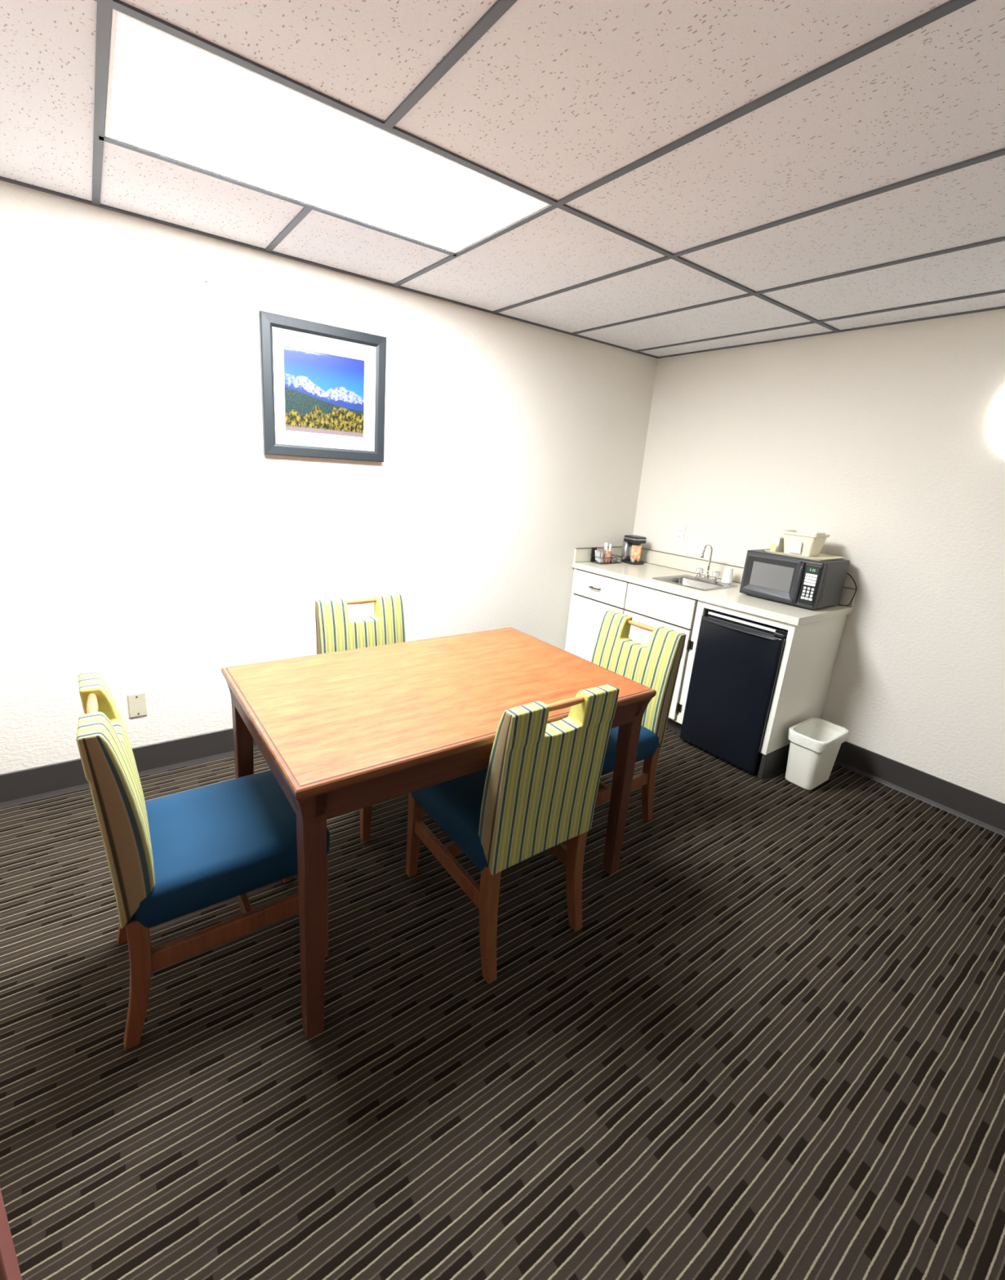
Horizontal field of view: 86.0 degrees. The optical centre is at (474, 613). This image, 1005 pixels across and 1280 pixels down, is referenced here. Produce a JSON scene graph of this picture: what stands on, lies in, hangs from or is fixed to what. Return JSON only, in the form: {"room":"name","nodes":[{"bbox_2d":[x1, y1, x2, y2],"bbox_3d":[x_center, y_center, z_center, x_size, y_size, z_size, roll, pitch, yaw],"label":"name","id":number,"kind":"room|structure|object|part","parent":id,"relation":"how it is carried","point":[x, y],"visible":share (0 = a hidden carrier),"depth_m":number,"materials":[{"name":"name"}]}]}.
{"room":"break room","nodes":[
{"label":"break room","id":0,"kind":"room"},
{"bbox_2d":[0,180,657,774],"bbox_3d":[-0.637,-0.534,2.920,4.700,2.470,0.100,-7,18,-34],"label":"wall","id":1,"kind":"structure","parent":0,"point":[151,543],"depth_m":2.49,"materials":[{"name":"white paint"}]},
{"bbox_2d":[0,728,258,808],"bbox_3d":[-0.931,0.627,3.004,3.890,0.150,0.016,-7,18,-34],"label":"baseboard","id":2,"kind":"structure","parent":1,"relation":"attached to","point":[27,785],"depth_m":2.54,"materials":[{"name":"grey rubber"}]},
{"bbox_2d":[127,692,147,717],"bbox_3d":[-1.559,0.425,2.490,0.070,0.114,0.008,-7,18,-34],"label":"blank wall plate","id":3,"kind":"object","parent":1,"relation":"attached to","point":[137,705],"visible":1,"depth_m":2.49,"materials":[{"name":"beige plastic"}]},
{"bbox_2d":[258,310,386,462],"bbox_3d":[-0.715,-1.064,2.609,0.606,0.604,0.026,-7,18,-34],"label":"framed picture","id":4,"kind":"object","parent":1,"relation":"attached to","point":[323,385],"visible":1,"depth_m":2.59,"materials":[{"name":"grey wood"}]},
{"bbox_2d":[283,346,364,437],"bbox_3d":[-0.723,-1.060,2.612,0.403,0.373,0.002,-7,18,-34],"label":"print","id":5,"kind":"object","parent":4,"relation":"attached to","point":[323,388],"depth_m":2.60},
{"bbox_2d":[573,546,622,562],"bbox_3d":[0.965,-0.443,4.028,0.600,0.100,0.020,-7,18,-34],"label":"backsplash","id":6,"kind":"structure","parent":1,"relation":"attached to","point":[580,554],"depth_m":3.92,"materials":[{"name":"beige laminate"}]},
{"bbox_2d":[0,727,1004,1279],"bbox_3d":[0.528,1.236,1.523,4.700,0.060,4.500,-7,18,-34],"label":"floor","id":7,"kind":"structure","parent":0,"point":[768,1043],"depth_m":1.44,"materials":[{"name":"carpet"}]},
{"bbox_2d":[75,671,329,1050],"bbox_3d":[-0.771,0.627,1.596,0.568,0.905,0.426,-7,18,-34],"label":"dining chair","id":8,"kind":"object","parent":7,"relation":"on","point":[172,856],"visible":0.94,"depth_m":1.43,"materials":[{"name":"blue fabric"}]},
{"bbox_3d":[-0.952,0.235,1.340,0.025,0.024,0.168,-7,18,-34],"label":"handle rod","id":9,"kind":"part","parent":8,"relation":"part of","materials":[{"name":"brown wood"}]},
{"bbox_3d":[-0.942,0.465,1.421,0.120,0.526,0.420,-7,18,-34],"label":"backrest","id":10,"kind":"part","parent":8,"relation":"part of","materials":[{"name":"fabric"}]},
{"bbox_3d":[-1.083,0.854,1.676,0.083,0.385,0.042,-7,18,-34],"label":"leg","id":11,"kind":"part","parent":8,"relation":"part of","materials":[{"name":"brown wood"}]},
{"bbox_3d":[-0.875,0.945,1.389,0.083,0.385,0.042,-7,18,-34],"label":"leg","id":12,"kind":"part","parent":8,"relation":"part of","materials":[{"name":"brown wood"}]},
{"bbox_3d":[-0.751,0.664,1.623,0.511,0.137,0.426,-7,18,-34],"label":"seat","id":13,"kind":"part","parent":8,"relation":"part of","materials":[{"name":"blue fabric"}]},
{"bbox_3d":[-0.687,0.808,1.947,0.044,0.385,0.044,-7,18,-34],"label":"leg","id":14,"kind":"part","parent":8,"relation":"part of","materials":[{"name":"brown wood"}]},
{"bbox_3d":[-0.481,0.899,1.661,0.044,0.385,0.044,-7,18,-34],"label":"leg","id":15,"kind":"part","parent":8,"relation":"part of","materials":[{"name":"brown wood"}]},
{"bbox_2d":[315,592,405,841],"bbox_3d":[-0.418,0.424,2.434,0.426,0.905,0.568,-7,18,-34],"label":"dining chair","id":16,"kind":"object","parent":7,"relation":"on","point":[335,632],"visible":0.38,"depth_m":2.48,"materials":[{"name":"fabric"}]},
{"bbox_3d":[-0.533,0.186,2.560,0.420,0.526,0.120,-7,18,-34],"label":"backrest","id":17,"kind":"part","parent":16,"relation":"part of","materials":[{"name":"fabric"}]},
{"bbox_3d":[-0.535,-0.055,2.522,0.168,0.024,0.025,-7,18,-34],"label":"handle rod","id":18,"kind":"part","parent":16,"relation":"part of","materials":[{"name":"brown wood"}]},
{"bbox_3d":[-0.444,0.755,2.204,0.044,0.385,0.044,-7,18,-34],"label":"leg","id":19,"kind":"part","parent":16,"relation":"part of","materials":[{"name":"brown wood"}]},
{"bbox_2d":[221,626,656,1039],"bbox_3d":[-0.141,0.615,2.022,1.299,0.790,0.852,-7,18,-34],"label":"dining table","id":20,"kind":"object","parent":7,"relation":"on","point":[342,732],"visible":0.89,"depth_m":1.67,"materials":[{"name":"brown wood"}]},
{"bbox_3d":[-0.855,0.591,1.984,0.074,0.760,0.074,-7,18,-34],"label":"leg","id":21,"kind":"part","parent":20,"relation":"part of","materials":[{"name":"brown wood"}]},
{"bbox_3d":[-0.422,0.783,1.385,0.074,0.760,0.074,-7,18,-34],"label":"leg","id":22,"kind":"part","parent":20,"relation":"part of","materials":[{"name":"brown wood"}]},
{"bbox_3d":[-0.116,0.249,1.923,1.299,0.029,0.852,-7,18,-34],"label":"edge moulding","id":23,"kind":"part","parent":20,"relation":"part of","materials":[{"name":"brown wood"}]},
{"bbox_3d":[0.572,0.667,2.067,0.074,0.760,0.074,-7,18,-34],"label":"leg","id":24,"kind":"part","parent":20,"relation":"part of","materials":[{"name":"brown wood"}]},
{"bbox_2d":[405,684,619,983],"bbox_3d":[0.084,0.614,1.861,0.426,0.905,0.568,-7,18,-34],"label":"dining chair","id":25,"kind":"object","parent":7,"relation":"on","point":[536,793],"visible":0.91,"depth_m":1.63,"materials":[{"name":"fabric"}]},
{"bbox_3d":[-0.224,0.819,2.021,0.044,0.385,0.044,-7,18,-34],"label":"leg","id":26,"kind":"part","parent":25,"relation":"part of","materials":[{"name":"brown wood"}]},
{"bbox_3d":[0.048,0.940,1.643,0.042,0.385,0.083,-7,18,-34],"label":"leg","id":27,"kind":"part","parent":25,"relation":"part of","materials":[{"name":"brown wood"}]},
{"bbox_3d":[0.065,0.647,1.894,0.426,0.137,0.511,-7,18,-34],"label":"seat","id":28,"kind":"part","parent":25,"relation":"part of","materials":[{"name":"blue fabric"}]},
{"bbox_3d":[0.223,0.487,1.636,0.420,0.526,0.120,-7,18,-34],"label":"backrest","id":29,"kind":"part","parent":25,"relation":"part of","materials":[{"name":"fabric"}]},
{"bbox_3d":[0.257,0.262,1.549,0.168,0.024,0.025,-7,18,-34],"label":"handle rod","id":30,"kind":"part","parent":25,"relation":"part of","materials":[{"name":"brown wood"}]},
{"bbox_3d":[0.349,0.905,1.849,0.042,0.385,0.083,-7,18,-34],"label":"leg","id":31,"kind":"part","parent":25,"relation":"part of","materials":[{"name":"brown wood"}]},
{"bbox_2d":[564,610,686,845],"bbox_3d":[0.519,0.499,2.397,0.568,0.905,0.426,-7,18,-34],"label":"dining chair","id":32,"kind":"object","parent":7,"relation":"on","point":[655,666],"visible":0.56,"depth_m":2.35,"materials":[{"name":"fabric"}]},
{"bbox_3d":[0.493,0.542,2.392,0.511,0.137,0.426,-7,18,-34],"label":"seat","id":33,"kind":"part","parent":32,"relation":"part of","materials":[{"name":"blue fabric"}]},
{"bbox_3d":[0.715,0.295,2.473,0.120,0.526,0.420,-7,18,-34],"label":"backrest","id":34,"kind":"part","parent":32,"relation":"part of","materials":[{"name":"fabric"}]},
{"bbox_3d":[0.757,0.059,2.428,0.025,0.024,0.168,-7,18,-34],"label":"handle rod","id":35,"kind":"part","parent":32,"relation":"part of","materials":[{"name":"brown wood"}]},
{"bbox_3d":[0.797,0.773,2.452,0.083,0.385,0.042,-7,18,-34],"label":"leg","id":36,"kind":"part","parent":32,"relation":"part of","materials":[{"name":"brown wood"}]},
{"bbox_2d":[564,568,847,779],"bbox_3d":[1.362,0.257,3.558,0.646,0.877,1.556,-7,18,-34],"label":"base cabinet","id":37,"kind":"object","parent":7,"relation":"on","point":[811,650],"visible":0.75,"depth_m":3.14,"materials":[{"name":"white paint"}]},
{"bbox_3d":[0.833,0.197,3.809,0.014,0.570,0.467,-7,18,-34],"label":"door","id":38,"kind":"part","parent":37,"relation":"part of","materials":[{"name":"white paint"}]},
{"bbox_3d":[0.858,-0.172,3.710,0.014,0.172,0.467,-7,18,-34],"label":"drawer","id":39,"kind":"part","parent":37,"relation":"part of","materials":[{"name":"white paint"}]},
{"bbox_3d":[1.109,0.319,3.427,0.014,0.570,0.489,-7,18,-34],"label":"door","id":40,"kind":"part","parent":37,"relation":"part of","materials":[{"name":"white paint"}]},
{"bbox_2d":[571,560,853,625],"bbox_3d":[1.405,-0.183,3.442,0.624,0.038,1.570,-7,18,-34],"label":"countertop","id":41,"kind":"structure","parent":37,"relation":"on","point":[642,575],"depth_m":3.09,"materials":[{"name":"beige laminate"}]},
{"bbox_2d":[590,546,622,564],"bbox_3d":[0.966,-0.423,3.937,0.228,0.106,0.116,-7,18,-34],"label":"wire caddy","id":42,"kind":"object","parent":41,"relation":"on","point":[593,550],"visible":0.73,"depth_m":3.91,"materials":[{"name":"metal"}]},
{"bbox_2d":[596,551,601,561],"bbox_3d":[0.898,-0.412,3.882,0.045,0.071,0.021,-7,18,-34],"label":"sachet","id":43,"kind":"object","parent":42,"relation":"in","point":[597,552],"visible":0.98,"depth_m":3.87,"materials":[{"name":"white paper"}]},
{"bbox_2d":[598,551,603,562],"bbox_3d":[0.906,-0.402,3.871,0.045,0.071,0.021,-7,18,-34],"label":"sachet","id":44,"kind":"object","parent":42,"relation":"in","point":[601,553],"visible":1,"depth_m":3.87,"materials":[{"name":"white paper"}]},
{"bbox_2d":[602,549,613,563],"bbox_3d":[0.963,-0.416,3.921,0.077,0.092,0.077,-7,18,-34],"label":"paper cup","id":45,"kind":"object","parent":42,"relation":"in","point":[608,553],"visible":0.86,"depth_m":3.90,"materials":[{"name":"paper"}]},
{"bbox_2d":[604,542,607,550],"bbox_3d":[0.951,-0.446,3.912,0.030,0.133,0.007,3,15,-4],"label":"stirrer","id":46,"kind":"object","parent":45,"relation":"in","point":[605,544],"visible":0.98,"depth_m":3.90,"materials":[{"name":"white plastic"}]},
{"bbox_2d":[610,555,615,562],"bbox_3d":[1.017,-0.397,3.951,0.025,0.046,0.052,15,19,36],"label":"packet","id":47,"kind":"object","parent":42,"relation":"in","point":[612,557],"visible":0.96,"depth_m":3.94,"materials":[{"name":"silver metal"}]},
{"bbox_2d":[620,534,646,564],"bbox_3d":[1.182,-0.473,3.997,0.126,0.202,0.155,-4,17,-27],"label":"coffee maker","id":48,"kind":"object","parent":41,"relation":"on","point":[628,540],"visible":0.89,"depth_m":3.98,"materials":[{"name":"black plastic"}]},
{"bbox_3d":[1.187,-0.564,3.975,0.124,0.014,0.140,-4,17,-27],"label":"lid","id":49,"kind":"part","parent":48,"relation":"part of","materials":[{"name":"black plastic"}]},
{"bbox_2d":[630,545,641,562],"bbox_3d":[1.188,-0.440,3.969,0.072,0.120,0.036,8,16,14],"label":"packet","id":50,"kind":"object","parent":48,"relation":"on","point":[636,550],"visible":0.98,"depth_m":3.95,"materials":[{"name":"orange paper"}]},
{"bbox_2d":[652,574,737,591],"bbox_3d":[1.387,-0.125,3.427,0.371,0.152,0.379,-7,18,-34],"label":"bar sink","id":51,"kind":"object","parent":41,"relation":"in","point":[686,580],"visible":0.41,"depth_m":3.47,"materials":[{"name":"silver metal"}]},
{"bbox_2d":[694,543,719,582],"bbox_3d":[1.483,-0.325,3.443,0.114,0.236,0.160,-7,18,-34],"label":"faucet","id":52,"kind":"object","parent":41,"relation":"on","point":[700,571],"visible":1,"depth_m":3.45,"materials":[{"name":"silver metal"}]},
{"bbox_3d":[1.475,-0.278,3.525,0.042,0.034,0.042,-7,18,-34],"label":"knob","id":53,"kind":"part","parent":52,"relation":"part of","materials":[{"name":"white plastic"}]},
{"bbox_3d":[1.505,-0.222,3.492,0.044,0.016,0.160,-7,18,-34],"label":"plate","id":54,"kind":"part","parent":52,"relation":"part of","materials":[{"name":"silver metal"}]},
{"bbox_3d":[1.478,-0.344,3.437,0.096,0.196,0.013,-5,18,-31],"label":"spout","id":55,"kind":"part","parent":52,"relation":"part of","materials":[{"name":"silver metal"}]},
{"bbox_3d":[1.540,-0.249,3.436,0.042,0.034,0.042,-7,18,-34],"label":"knob","id":56,"kind":"part","parent":52,"relation":"part of","materials":[{"name":"white plastic"}]},
{"bbox_2d":[720,567,733,583],"bbox_3d":[1.617,-0.242,3.439,0.068,0.094,0.068,-7,18,-34],"label":"plastic cup","id":57,"kind":"object","parent":41,"relation":"on","point":[726,578],"visible":1,"depth_m":3.42,"materials":[{"name":"white plastic"}]},
{"bbox_2d":[739,549,857,609],"bbox_3d":[1.808,-0.193,3.012,0.372,0.258,0.462,-7,18,-34],"label":"microwave","id":58,"kind":"object","parent":41,"relation":"on","point":[809,584],"visible":1,"depth_m":2.90,"materials":[{"name":"grey paint"}]},
{"bbox_3d":[1.627,-0.200,2.972,0.015,0.230,0.300,-7,18,-34],"label":"door","id":59,"kind":"part","parent":58,"relation":"part of","materials":[{"name":"black plastic"}]},
{"bbox_3d":[1.712,-0.161,2.848,0.022,0.220,0.028,-7,18,-34],"label":"handle","id":60,"kind":"part","parent":58,"relation":"part of","materials":[{"name":"black plastic"}]},
{"bbox_2d":[764,549,844,560],"bbox_3d":[1.829,-0.326,2.992,0.284,0.011,0.314,-7,18,-34],"label":"serving tray","id":61,"kind":"object","parent":58,"relation":"on","point":[821,557],"visible":0.71,"depth_m":2.93,"materials":[{"name":"beige plastic"}]},
{"bbox_2d":[769,542,777,551],"bbox_3d":[1.671,-0.369,3.008,0.028,0.045,0.010,17,20,41],"label":"tent card","id":62,"kind":"object","parent":61,"relation":"on","point":[773,547],"visible":1,"depth_m":3.01,"materials":[{"name":"yellow paper"}]},
{"bbox_2d":[773,537,783,551],"bbox_3d":[1.738,-0.391,3.062,0.100,0.079,0.032,-7,18,-34],"label":"napkin stack","id":63,"kind":"object","parent":61,"relation":"on","point":[779,540],"visible":0.65,"depth_m":3.03,"materials":[{"name":"white paper"}]},
{"bbox_2d":[782,529,830,556],"bbox_3d":[1.819,-0.389,2.977,0.169,0.130,0.188,-7,18,-34],"label":"ice bucket","id":64,"kind":"object","parent":61,"relation":"on","point":[806,544],"visible":0.99,"depth_m":2.92,"materials":[{"name":"beige plastic"}]},
{"bbox_3d":[1.749,-0.148,2.810,0.007,0.204,0.074,-7,18,-34],"label":"control panel","id":65,"kind":"part","parent":58,"relation":"part of","materials":[{"name":"black plastic"}]},
{"bbox_3d":[2.026,-0.145,2.989,0.160,0.200,0.025,18,20,42],"label":"power cord","id":66,"kind":"part","parent":58,"relation":"part of","materials":[{"name":"black plastic"}]},
{"bbox_2d":[680,609,788,773],"bbox_3d":[1.626,0.414,3.149,0.589,0.822,0.464,-7,18,-34],"label":"mini fridge","id":67,"kind":"object","parent":7,"relation":"on","point":[737,660],"visible":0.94,"depth_m":2.96,"materials":[{"name":"black metal"}]},
{"bbox_2d":[785,717,848,790],"bbox_3d":[1.823,0.763,2.902,0.320,0.302,0.188,-7,18,-34],"label":"waste bin","id":68,"kind":"object","parent":7,"relation":"on","point":[815,743],"visible":1,"depth_m":2.84,"materials":[{"name":"white plastic"}]},
{"bbox_2d":[0,0,1004,356],"bbox_3d":[0.688,-1.100,0.893,4.700,0.050,4.500,-7,18,-34],"label":"ceiling","id":69,"kind":"structure","parent":0,"point":[557,97],"depth_m":1.41,"materials":[{"name":"white tile"}]},
{"bbox_2d":[104,8,550,253],"bbox_3d":[-0.402,-1.381,1.639,1.193,0.069,0.584,-7,18,-34],"label":"ceiling light","id":70,"kind":"object","parent":69,"relation":"attached to","point":[169,96],"visible":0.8,"depth_m":1.53,"materials":[{"name":"white plastic"}]},
{"bbox_2d":[0,0,1004,358],"bbox_3d":[0.686,-1.073,0.900,4.500,0.008,4.300,-7,18,-34],"label":"grid","id":71,"kind":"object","parent":69,"relation":"attached to","point":[104,17],"depth_m":1.58,"materials":[{"name":"grey metal"}]},
{"bbox_2d":[632,308,1004,803],"bbox_3d":[2.528,-0.190,2.450,0.100,2.470,4.400,-7,18,-34],"label":"wall","id":72,"kind":"structure","parent":0,"point":[877,441],"depth_m":2.86,"materials":[{"name":"white paint"}]},
{"bbox_2d":[674,524,685,542],"bbox_3d":[1.464,-0.567,3.839,0.009,0.116,0.074,-7,18,-34],"label":"electrical outlet","id":73,"kind":"object","parent":72,"relation":"attached to","point":[680,530],"visible":1,"depth_m":3.83,"materials":[{"name":"white plastic"}]},
{"bbox_2d":[639,547,857,607],"bbox_3d":[1.657,-0.279,3.594,0.020,0.100,1.570,-7,18,-34],"label":"backsplash","id":74,"kind":"structure","parent":72,"relation":"attached to","point":[680,562],"depth_m":3.76,"materials":[{"name":"beige laminate"}]},
{"bbox_2d":[834,741,1004,836],"bbox_3d":[2.822,1.117,2.141,0.016,0.150,2.725,-7,18,-34],"label":"baseboard","id":75,"kind":"structure","parent":72,"relation":"attached to","point":[986,812],"depth_m":2.80,"materials":[{"name":"grey rubber"}]},
{"bbox_2d":[988,386,1004,454],"bbox_3d":[2.407,-0.882,2.327,0.104,0.400,0.280,-7,18,-34],"label":"wall sconce","id":76,"kind":"object","parent":72,"relation":"attached to","point":[997,417],"visible":1,"depth_m":2.40,"materials":[{"name":"white"}]},
{"bbox_3d":[-1.276,0.238,-0.101,0.100,2.470,4.300,-7,18,-34],"label":"wall","id":77,"kind":"structure","parent":0,"visible":0},
{"bbox_2d":[0,1189,22,1279],"bbox_3d":[-0.928,0.365,0.319,0.908,2.028,0.148,-4,17,-27],"label":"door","id":78,"kind":"structure","parent":77,"relation":"in","point":[9,1266],"depth_m":0.64,"materials":[{"name":"red wood"}]}
]}

